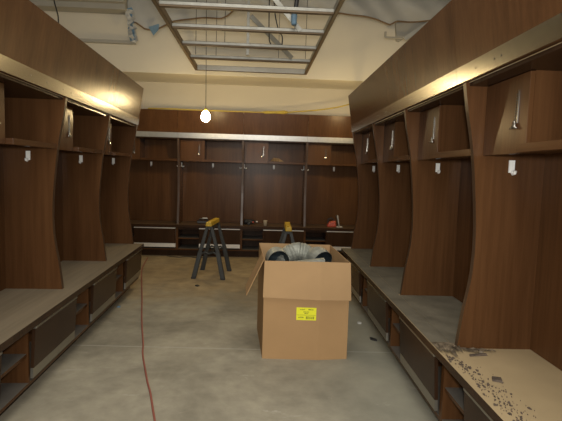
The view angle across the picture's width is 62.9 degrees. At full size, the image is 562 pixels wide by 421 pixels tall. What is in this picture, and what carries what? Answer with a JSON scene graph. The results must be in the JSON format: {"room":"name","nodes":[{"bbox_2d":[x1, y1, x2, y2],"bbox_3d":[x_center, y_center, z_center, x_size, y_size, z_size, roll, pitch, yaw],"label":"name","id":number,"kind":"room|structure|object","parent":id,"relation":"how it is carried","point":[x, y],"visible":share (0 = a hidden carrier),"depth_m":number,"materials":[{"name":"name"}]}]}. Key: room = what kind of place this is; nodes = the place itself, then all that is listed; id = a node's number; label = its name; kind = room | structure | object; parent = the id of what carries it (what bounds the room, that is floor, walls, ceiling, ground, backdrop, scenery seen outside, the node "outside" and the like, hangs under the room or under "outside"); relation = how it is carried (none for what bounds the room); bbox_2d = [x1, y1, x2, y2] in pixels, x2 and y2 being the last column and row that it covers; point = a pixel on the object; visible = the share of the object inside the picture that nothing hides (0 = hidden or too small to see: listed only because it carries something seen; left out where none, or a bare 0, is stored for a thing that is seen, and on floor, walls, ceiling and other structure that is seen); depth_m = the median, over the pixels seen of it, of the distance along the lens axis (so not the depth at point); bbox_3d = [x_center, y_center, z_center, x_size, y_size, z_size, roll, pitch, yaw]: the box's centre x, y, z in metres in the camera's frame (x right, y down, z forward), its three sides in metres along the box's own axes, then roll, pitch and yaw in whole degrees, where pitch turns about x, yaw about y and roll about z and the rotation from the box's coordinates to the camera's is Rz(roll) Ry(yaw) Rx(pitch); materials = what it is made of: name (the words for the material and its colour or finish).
{"room":"changing room","nodes":[
{"label":"changing room","id":0,"kind":"room"},
{"bbox_2d":[0,255,438,420],"bbox_3d":[-0.170,1.274,2.617,8.200,0.100,11.200,1,5,-3],"label":"floor","id":1,"kind":"structure","parent":0,"point":[204,361],"depth_m":3.33,"materials":[{"name":"concrete"}]},
{"bbox_2d":[0,352,1,385],"bbox_3d":[-1.658,0.999,1.868,0.508,0.490,1.040,1,5,-4],"label":"base cabinet","id":2,"kind":"object","parent":1,"relation":"on","point":[0,352],"visible":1,"depth_m":2.37,"materials":[{"name":"brown wood"}]},
{"bbox_2d":[0,243,143,351],"bbox_3d":[-1.760,0.596,3.394,0.533,0.043,4.194,1,5,-4],"label":"bench","id":3,"kind":"object","parent":2,"relation":"on","point":[21,310],"visible":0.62,"depth_m":3.22,"materials":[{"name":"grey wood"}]},
{"bbox_2d":[0,73,62,290],"bbox_3d":[-1.741,-0.071,2.797,0.455,1.390,1.042,1,5,-4],"label":"locker","id":4,"kind":"object","parent":3,"relation":"on","point":[10,87],"visible":1,"depth_m":3.06,"materials":[{"name":"brown wood"}]},
{"bbox_2d":[3,97,107,288],"bbox_3d":[-1.813,-0.163,3.829,0.455,1.390,1.042,1,5,-4],"label":"locker","id":5,"kind":"object","parent":3,"relation":"on","point":[33,189],"visible":0.88,"depth_m":3.32,"materials":[{"name":"brown wood"}]},
{"bbox_2d":[0,0,118,114],"bbox_3d":[-1.720,-1.029,3.307,0.525,0.428,2.057,1,5,-4],"label":"header panel","id":6,"kind":"object","parent":5,"relation":"on","point":[37,50],"visible":0.99,"depth_m":2.92,"materials":[{"name":"brown wood"}]},
{"bbox_2d":[62,115,136,260],"bbox_3d":[-1.885,-0.257,4.878,0.455,1.390,1.074,1,5,-4],"label":"locker","id":7,"kind":"object","parent":3,"relation":"on","point":[95,190],"visible":0.89,"depth_m":4.38,"materials":[{"name":"brown wood"}]},
{"bbox_2d":[111,70,143,124],"bbox_3d":[-1.826,-1.165,4.833,0.525,0.428,1.007,1,5,-4],"label":"header panel","id":8,"kind":"object","parent":7,"relation":"on","point":[128,96],"visible":0.64,"depth_m":4.77,"materials":[{"name":"brown wood"}]},
{"bbox_2d":[0,297,76,415],"bbox_3d":[-1.729,0.907,2.901,0.508,0.490,1.040,1,5,-4],"label":"base cabinet","id":9,"kind":"object","parent":1,"relation":"on","point":[25,360],"visible":0.52,"depth_m":2.79,"materials":[{"name":"brown wood"}]},
{"bbox_2d":[1,354,26,377],"bbox_3d":[-1.713,0.876,2.564,0.412,0.020,0.337,1,5,-4],"label":"shelf","id":10,"kind":"object","parent":9,"relation":"attached to","point":[8,361],"depth_m":2.64,"materials":[{"name":"brown wood"}]},
{"bbox_2d":[59,267,116,356],"bbox_3d":[-1.801,0.815,3.934,0.508,0.490,1.040,1,5,-4],"label":"base cabinet","id":11,"kind":"object","parent":1,"relation":"on","point":[96,299],"visible":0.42,"depth_m":3.87,"materials":[{"name":"brown wood"}]},
{"bbox_2d":[76,303,86,314],"bbox_3d":[-1.784,0.785,3.596,0.412,0.020,0.337,1,5,-4],"label":"shelf","id":12,"kind":"object","parent":11,"relation":"attached to","point":[80,306],"depth_m":3.69,"materials":[{"name":"brown wood"}]},
{"bbox_2d":[103,249,141,313],"bbox_3d":[-1.873,0.723,4.966,0.508,0.490,1.040,1,5,-4],"label":"base cabinet","id":13,"kind":"object","parent":1,"relation":"on","point":[128,272],"visible":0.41,"depth_m":4.94,"materials":[{"name":"brown wood"}]},
{"bbox_2d":[141,257,155,420],"bbox_3d":[-1.307,1.022,4.464,0.123,0.013,6.021,0,5,-17],"label":"extension cord","id":14,"kind":"object","parent":1,"relation":"on","point":[149,389],"visible":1,"depth_m":3.54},
{"bbox_2d":[132,226,177,255],"bbox_3d":[-2.223,0.479,7.656,1.040,0.490,0.508,1,5,-3],"label":"base cabinet","id":15,"kind":"object","parent":1,"relation":"on","point":[156,240],"visible":0.69,"depth_m":7.43,"materials":[{"name":"brown wood"}]},
{"bbox_2d":[131,220,354,230],"bbox_3d":[-0.658,0.252,7.717,4.194,0.043,0.533,1,5,-3],"label":"bench","id":16,"kind":"object","parent":15,"relation":"on","point":[142,223],"visible":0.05,"depth_m":7.53,"materials":[{"name":"brown wood"}]},
{"bbox_2d":[128,137,177,220],"bbox_3d":[-2.213,-0.504,7.611,1.042,1.390,0.455,1,5,-3],"label":"locker","id":17,"kind":"object","parent":16,"relation":"on","point":[153,180],"visible":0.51,"depth_m":7.82,"materials":[{"name":"brown wood"}]},
{"bbox_2d":[112,109,177,137],"bbox_3d":[-2.168,-1.407,7.498,1.037,0.428,0.525,1,5,-3],"label":"header panel","id":18,"kind":"object","parent":17,"relation":"on","point":[152,122],"visible":0.52,"depth_m":7.28,"materials":[{"name":"brown wood"}]},
{"bbox_2d":[197,218,209,223],"bbox_3d":[-1.295,0.168,7.669,0.210,0.095,0.100,1,5,-6],"label":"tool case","id":19,"kind":"object","parent":16,"relation":"on","point":[201,220],"visible":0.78,"depth_m":7.64,"materials":[{"name":"plastic"}]},
{"bbox_2d":[177,138,241,223],"bbox_3d":[-1.174,-0.478,7.666,1.042,1.390,0.455,1,5,-3],"label":"locker","id":20,"kind":"object","parent":16,"relation":"on","point":[209,170],"visible":0.99,"depth_m":7.87,"materials":[{"name":"brown wood"}]},
{"bbox_2d":[178,110,243,139],"bbox_3d":[-1.130,-1.381,7.553,1.037,0.428,0.525,1,5,-3],"label":"header panel","id":21,"kind":"object","parent":20,"relation":"on","point":[221,125],"visible":0.9,"depth_m":7.33,"materials":[{"name":"brown wood"}]},
{"bbox_2d":[244,219,257,224],"bbox_3d":[-0.500,0.192,7.704,0.230,0.085,0.142,0,5,-14],"label":"drill","id":22,"kind":"object","parent":16,"relation":"on","point":[246,221],"visible":1,"depth_m":7.69,"materials":[{"name":"plastic"}]},
{"bbox_2d":[240,140,305,224],"bbox_3d":[-0.136,-0.452,7.721,1.042,1.390,0.455,1,5,-3],"label":"locker","id":23,"kind":"object","parent":16,"relation":"on","point":[271,192],"visible":1,"depth_m":7.92,"materials":[{"name":"brown wood"}]},
{"bbox_2d":[243,112,308,141],"bbox_3d":[-0.092,-1.355,7.608,1.037,0.428,0.525,1,5,-3],"label":"header panel","id":24,"kind":"object","parent":23,"relation":"on","point":[257,126],"visible":1,"depth_m":7.38,"materials":[{"name":"brown wood"}]},
{"bbox_2d":[148,104,348,113],"bbox_3d":[-0.416,-1.617,6.850,3.310,0.224,1.059,1,5,-3],"label":"cord","id":25,"kind":"object","parent":24,"relation":"on","point":[284,111],"visible":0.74,"depth_m":7.31,"materials":[{"name":"plastic"}]},
{"bbox_2d":[271,158,282,161],"bbox_3d":[-0.072,-0.847,7.666,0.216,0.070,0.148,0,5,-21],"label":"crumpled paper","id":26,"kind":"object","parent":23,"relation":"on","point":[273,159],"visible":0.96,"depth_m":7.63,"materials":[{"name":"brown paper"}]},
{"bbox_2d":[301,142,357,226],"bbox_3d":[0.918,-0.426,7.776,1.074,1.390,0.455,1,5,-3],"label":"locker","id":27,"kind":"object","parent":16,"relation":"on","point":[330,180],"visible":0.67,"depth_m":7.98,"materials":[{"name":"brown wood"}]},
{"bbox_2d":[308,115,370,143],"bbox_3d":[0.947,-1.330,7.662,1.037,0.428,0.525,1,5,-3],"label":"header panel","id":28,"kind":"object","parent":27,"relation":"on","point":[321,128],"visible":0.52,"depth_m":7.43,"materials":[{"name":"brown wood"}]},
{"bbox_2d":[327,215,341,226],"bbox_3d":[0.899,0.176,7.720,0.254,0.199,0.140,1,5,-3],"label":"saw","id":29,"kind":"object","parent":16,"relation":"on","point":[329,223],"visible":1,"depth_m":7.68,"materials":[{"name":"red plastic"}]},
{"bbox_2d":[177,227,240,256],"bbox_3d":[-1.185,0.505,7.710,1.040,0.490,0.508,1,5,-3],"label":"base cabinet","id":30,"kind":"object","parent":1,"relation":"on","point":[189,240],"visible":0.75,"depth_m":7.52,"materials":[{"name":"brown wood"}]},
{"bbox_2d":[178,234,198,238],"bbox_3d":[-1.516,0.436,7.696,0.337,0.020,0.412,1,5,-3],"label":"shelf","id":31,"kind":"object","parent":30,"relation":"attached to","point":[181,236],"depth_m":7.62,"materials":[{"name":"brown wood"}]},
{"bbox_2d":[191,218,231,279],"bbox_3d":[-0.933,0.503,6.274,0.450,0.757,0.591,2,5,3],"label":"sawhorse","id":32,"kind":"object","parent":1,"relation":"on","point":[214,222],"visible":1,"depth_m":6.03,"materials":[{"name":"plastic"}]},
{"bbox_2d":[241,229,304,256],"bbox_3d":[-0.147,0.530,7.765,1.040,0.490,0.508,1,5,-3],"label":"base cabinet","id":33,"kind":"object","parent":1,"relation":"on","point":[250,238],"visible":0.65,"depth_m":7.55,"materials":[{"name":"brown wood"}]},
{"bbox_2d":[242,235,262,240],"bbox_3d":[-0.478,0.462,7.750,0.337,0.020,0.412,1,5,-3],"label":"shelf","id":34,"kind":"object","parent":33,"relation":"attached to","point":[244,237],"depth_m":7.72,"materials":[{"name":"brown wood"}]},
{"bbox_2d":[279,222,294,243],"bbox_3d":[0.080,0.555,6.019,0.450,0.757,0.591,2,5,-1],"label":"sawhorse","id":35,"kind":"object","parent":1,"relation":"on","point":[287,229],"visible":0.23,"depth_m":5.75,"materials":[{"name":"plastic"}]},
{"bbox_2d":[246,243,350,359],"bbox_3d":[0.112,0.726,3.839,0.817,0.795,0.721,1,5,-3],"label":"cardboard box","id":36,"kind":"object","parent":1,"relation":"on","point":[303,307],"visible":1,"depth_m":3.53,"materials":[{"name":"brown cardboard"}]},
{"bbox_2d":[265,247,288,260],"bbox_3d":[-0.051,0.699,3.913,0.184,0.802,0.280,1,5,-9],"label":"duct elbow","id":37,"kind":"object","parent":36,"relation":"in","point":[272,253],"visible":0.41,"depth_m":3.85,"materials":[{"name":"metal"}]},
{"bbox_2d":[276,242,311,260],"bbox_3d":[0.118,0.684,4.072,0.397,0.816,0.170,1,5,-3],"label":"flexible duct","id":38,"kind":"object","parent":36,"relation":"in","point":[297,251],"visible":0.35,"depth_m":3.98,"materials":[{"name":"metal"}]},
{"bbox_2d":[298,258,324,261],"bbox_3d":[0.201,0.756,3.726,0.308,0.738,0.086,1,5,-13],"label":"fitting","id":39,"kind":"object","parent":36,"relation":"in","point":[316,259],"visible":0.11,"depth_m":3.69,"materials":[{"name":"metal"}]},
{"bbox_2d":[304,247,331,261],"bbox_3d":[0.295,0.704,3.992,0.176,0.801,0.280,-1,6,-26],"label":"duct elbow","id":40,"kind":"object","parent":36,"relation":"in","point":[314,252],"visible":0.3,"depth_m":3.91,"materials":[{"name":"metal"}]},
{"bbox_2d":[304,230,353,257],"bbox_3d":[0.892,0.556,7.820,1.040,0.490,0.508,1,5,-3],"label":"base cabinet","id":41,"kind":"object","parent":1,"relation":"on","point":[338,240],"visible":0.31,"depth_m":7.58,"materials":[{"name":"brown wood"}]},
{"bbox_2d":[305,237,325,241],"bbox_3d":[0.560,0.488,7.805,0.337,0.020,0.412,1,5,-3],"label":"shelf","id":42,"kind":"object","parent":41,"relation":"attached to","point":[308,239],"depth_m":7.70,"materials":[{"name":"brown wood"}]},
{"bbox_2d":[346,257,363,306],"bbox_3d":[1.003,0.797,5.091,0.508,0.490,1.040,2,5,-2],"label":"base cabinet","id":43,"kind":"object","parent":1,"relation":"on","point":[356,276],"visible":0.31,"depth_m":4.77,"materials":[{"name":"brown wood"}]},
{"bbox_2d":[341,248,561,420],"bbox_3d":[1.057,0.668,3.515,0.533,0.043,4.194,2,5,-2],"label":"bench","id":44,"kind":"object","parent":43,"relation":"on","point":[530,378],"visible":0.47,"depth_m":2.11,"materials":[{"name":"brown wood"}]},
{"bbox_2d":[351,125,378,248],"bbox_3d":[1.073,-0.182,5.024,0.455,1.390,1.042,2,5,-2],"label":"locker","id":45,"kind":"object","parent":44,"relation":"on","point":[364,234],"visible":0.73,"depth_m":5.51,"materials":[{"name":"brown wood"}]},
{"bbox_2d":[348,80,371,132],"bbox_3d":[1.064,-1.092,4.965,0.525,0.428,0.997,2,5,-2],"label":"header panel","id":46,"kind":"object","parent":45,"relation":"on","point":[358,99],"visible":0.6,"depth_m":4.88,"materials":[{"name":"brown wood"}]},
{"bbox_2d":[370,111,411,266],"bbox_3d":[1.102,-0.091,3.988,0.455,1.390,1.042,2,5,-2],"label":"locker","id":47,"kind":"object","parent":44,"relation":"on","point":[393,232],"visible":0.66,"depth_m":4.47,"materials":[{"name":"brown wood"}]},
{"bbox_2d":[366,1,461,123],"bbox_3d":[1.107,-0.957,3.436,0.525,0.428,2.067,2,5,-2],"label":"header panel","id":48,"kind":"object","parent":47,"relation":"on","point":[423,69],"visible":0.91,"depth_m":2.98,"materials":[{"name":"brown wood"}]},
{"bbox_2d":[342,248,494,355],"bbox_3d":[1.036,0.595,3.946,0.512,0.022,3.289,2,5,-2],"label":"sheet","id":49,"kind":"object","parent":44,"relation":"on","point":[442,313],"visible":0.72,"depth_m":3.21,"materials":[{"name":"plastic"}]},
{"bbox_2d":[400,86,472,302],"bbox_3d":[1.131,-0.001,2.952,0.455,1.390,1.042,2,5,-2],"label":"locker","id":50,"kind":"object","parent":44,"relation":"on","point":[438,260],"visible":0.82,"depth_m":3.42,"materials":[{"name":"brown wood"}]},
{"bbox_2d":[443,157,470,159],"bbox_3d":[1.190,-0.349,2.907,0.322,0.022,1.006,2,5,-2],"label":"shelf","id":51,"kind":"object","parent":50,"relation":"attached to","point":[454,158],"depth_m":3.25,"materials":[{"name":"brown wood"}]},
{"bbox_2d":[469,353,487,355],"bbox_3d":[1.012,0.739,2.362,0.104,0.010,0.022,1,5,-9],"label":"scrap","id":52,"kind":"object","parent":44,"relation":"on","point":[475,354],"visible":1,"depth_m":2.36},
{"bbox_2d":[446,354,535,420],"bbox_3d":[0.948,0.773,1.972,0.223,0.006,0.798,2,5,-2],"label":"debris","id":53,"kind":"object","parent":44,"relation":"on","point":[452,358],"visible":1,"depth_m":1.98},
{"bbox_2d":[492,376,502,382],"bbox_3d":[0.977,0.762,2.081,0.044,0.010,0.050,3,5,17],"label":"chip","id":54,"kind":"object","parent":44,"relation":"on","point":[494,378],"visible":1,"depth_m":2.07,"materials":[{"name":"grey"}]},
{"bbox_2d":[455,43,561,370],"bbox_3d":[1.160,0.092,1.900,0.455,1.390,1.074,2,5,-2],"label":"locker","id":55,"kind":"object","parent":44,"relation":"on","point":[513,296],"visible":1,"depth_m":2.38,"materials":[{"name":"brown wood"}]},
{"bbox_2d":[451,0,561,84],"bbox_3d":[1.164,-0.776,1.374,0.525,0.428,2.067,2,5,-2],"label":"header panel","id":56,"kind":"object","parent":55,"relation":"on","point":[490,36],"visible":1,"depth_m":1.95,"materials":[{"name":"brown wood"}]},
{"bbox_2d":[523,151,561,154],"bbox_3d":[1.219,-0.258,1.871,0.322,0.022,1.006,2,5,-2],"label":"shelf","id":57,"kind":"object","parent":55,"relation":"attached to","point":[543,152],"depth_m":2.22,"materials":[{"name":"brown wood"}]},
{"bbox_2d":[362,277,391,347],"bbox_3d":[1.032,0.888,4.056,0.508,0.490,1.040,2,5,-2],"label":"base cabinet","id":58,"kind":"object","parent":1,"relation":"on","point":[377,309],"visible":0.33,"depth_m":3.87,"materials":[{"name":"brown wood"}]},
{"bbox_2d":[390,309,442,420],"bbox_3d":[1.061,0.979,3.020,0.508,0.490,1.040,2,5,-2],"label":"base cabinet","id":59,"kind":"object","parent":1,"relation":"on","point":[422,366],"visible":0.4,"depth_m":2.81,"materials":[{"name":"brown wood"}]},
{"bbox_2d":[392,323,399,334],"bbox_3d":[1.061,0.890,3.347,0.412,0.020,0.337,2,5,-2],"label":"shelf","id":60,"kind":"object","parent":59,"relation":"attached to","point":[396,326],"depth_m":3.45,"materials":[{"name":"brown wood"}]},
{"bbox_2d":[440,365,492,420],"bbox_3d":[1.090,1.070,1.984,0.508,0.490,1.040,2,5,-2],"label":"base cabinet","id":61,"kind":"object","parent":1,"relation":"on","point":[457,404],"visible":0.23,"depth_m":2.45,"materials":[{"name":"brown wood"}]},
{"bbox_2d":[445,387,463,414],"bbox_3d":[1.090,0.981,2.311,0.412,0.020,0.337,2,5,-2],"label":"shelf","id":62,"kind":"object","parent":61,"relation":"attached to","point":[456,394],"depth_m":2.39,"materials":[{"name":"brown wood"}]},
{"bbox_2d":[20,80,444,143],"bbox_3d":[-0.385,-1.356,7.952,8.200,4.200,0.100,1,5,-3],"label":"wall","id":63,"kind":"structure","parent":0,"point":[155,94],"depth_m":7.84,"materials":[{"name":"beige paint"}]},
{"bbox_2d":[79,38,135,44],"bbox_3d":[-3.190,-2.539,6.842,2.025,0.045,0.060,1,5,-3],"label":"channel","id":64,"kind":"object","parent":63,"relation":"attached to","point":[104,41],"visible":0.46,"depth_m":6.85,"materials":[{"name":"grey metal"}]},
{"bbox_2d":[44,11,513,92],"bbox_3d":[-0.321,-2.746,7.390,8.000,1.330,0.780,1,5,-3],"label":"ceiling","id":65,"kind":"structure","parent":63,"relation":"attached to","point":[353,48],"depth_m":7.03,"materials":[{"name":"beige paint"}]},
{"bbox_2d":[384,22,426,41],"bbox_3d":[1.956,-2.764,7.041,0.764,0.350,0.139,1,5,-3],"label":"bracket","id":66,"kind":"object","parent":63,"relation":"attached to","point":[405,31],"visible":0.86,"depth_m":7.04,"materials":[{"name":"grey metal"}]},
{"bbox_2d":[515,42,561,62],"bbox_3d":[3.937,-0.767,2.644,0.100,4.200,11.000,1,5,-3],"label":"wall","id":67,"kind":"structure","parent":0,"point":[560,42],"depth_m":6.61,"materials":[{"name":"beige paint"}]},
{"bbox_3d":[-0.044,-3.008,2.245,8.200,0.100,11.200,1,5,-3],"label":"ceiling","id":68,"kind":"structure","parent":0,"visible":0},
{"bbox_2d":[53,0,58,22],"bbox_3d":[-3.010,-2.731,6.140,0.090,1.300,0.018,1,5,-3],"label":"hanging wire","id":69,"kind":"object","parent":68,"relation":"hanging from","point":[53,0],"visible":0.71,"depth_m":6.14,"materials":[{"name":"plastic"}]},
{"bbox_2d":[30,0,127,14],"bbox_3d":[-3.235,-3.182,6.627,1.980,0.500,0.350,1,5,-3],"label":"air duct","id":70,"kind":"object","parent":68,"relation":"attached to","point":[82,6],"visible":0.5,"depth_m":6.62,"materials":[{"name":"grey metal"}]},
{"bbox_2d":[201,0,209,121],"bbox_3d":[-1.014,-2.278,6.281,0.126,2.110,0.126,1,5,-3],"label":"hanging light bulb","id":71,"kind":"object","parent":68,"relation":"hanging from","point":[205,116],"visible":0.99,"depth_m":6.32,"materials":[{"name":"white glass"}]},
{"bbox_2d":[151,0,344,74],"bbox_3d":[-0.330,-2.543,4.945,1.656,1.310,3.720,1,5,-3],"label":"frame","id":72,"kind":"object","parent":68,"relation":"hanging from","point":[160,5],"visible":1,"depth_m":4.85,"materials":[{"name":"metal"}]},
{"bbox_2d":[268,0,282,44],"bbox_3d":[-0.055,-2.619,5.646,0.189,1.264,0.014,1,5,-3],"label":"wire loop","id":73,"kind":"object","parent":68,"relation":"hanging from","point":[269,0],"visible":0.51,"depth_m":5.67,"materials":[{"name":"plastic"}]},
{"bbox_2d":[125,0,450,42],"bbox_3d":[0.660,-2.872,6.905,5.905,0.938,0.145,1,5,-3],"label":"plastic sheet","id":74,"kind":"object","parent":68,"relation":"hanging from","point":[144,13],"visible":0.52,"depth_m":6.85,"materials":[{"name":"plastic"}]},
{"bbox_2d":[291,0,298,25],"bbox_3d":[0.086,-2.506,4.708,0.238,1.170,0.066,1,5,-3],"label":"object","id":75,"kind":"object","parent":68,"relation":"hanging from","point":[296,2],"visible":0.65,"depth_m":4.73,"materials":[{"name":"plastic"}]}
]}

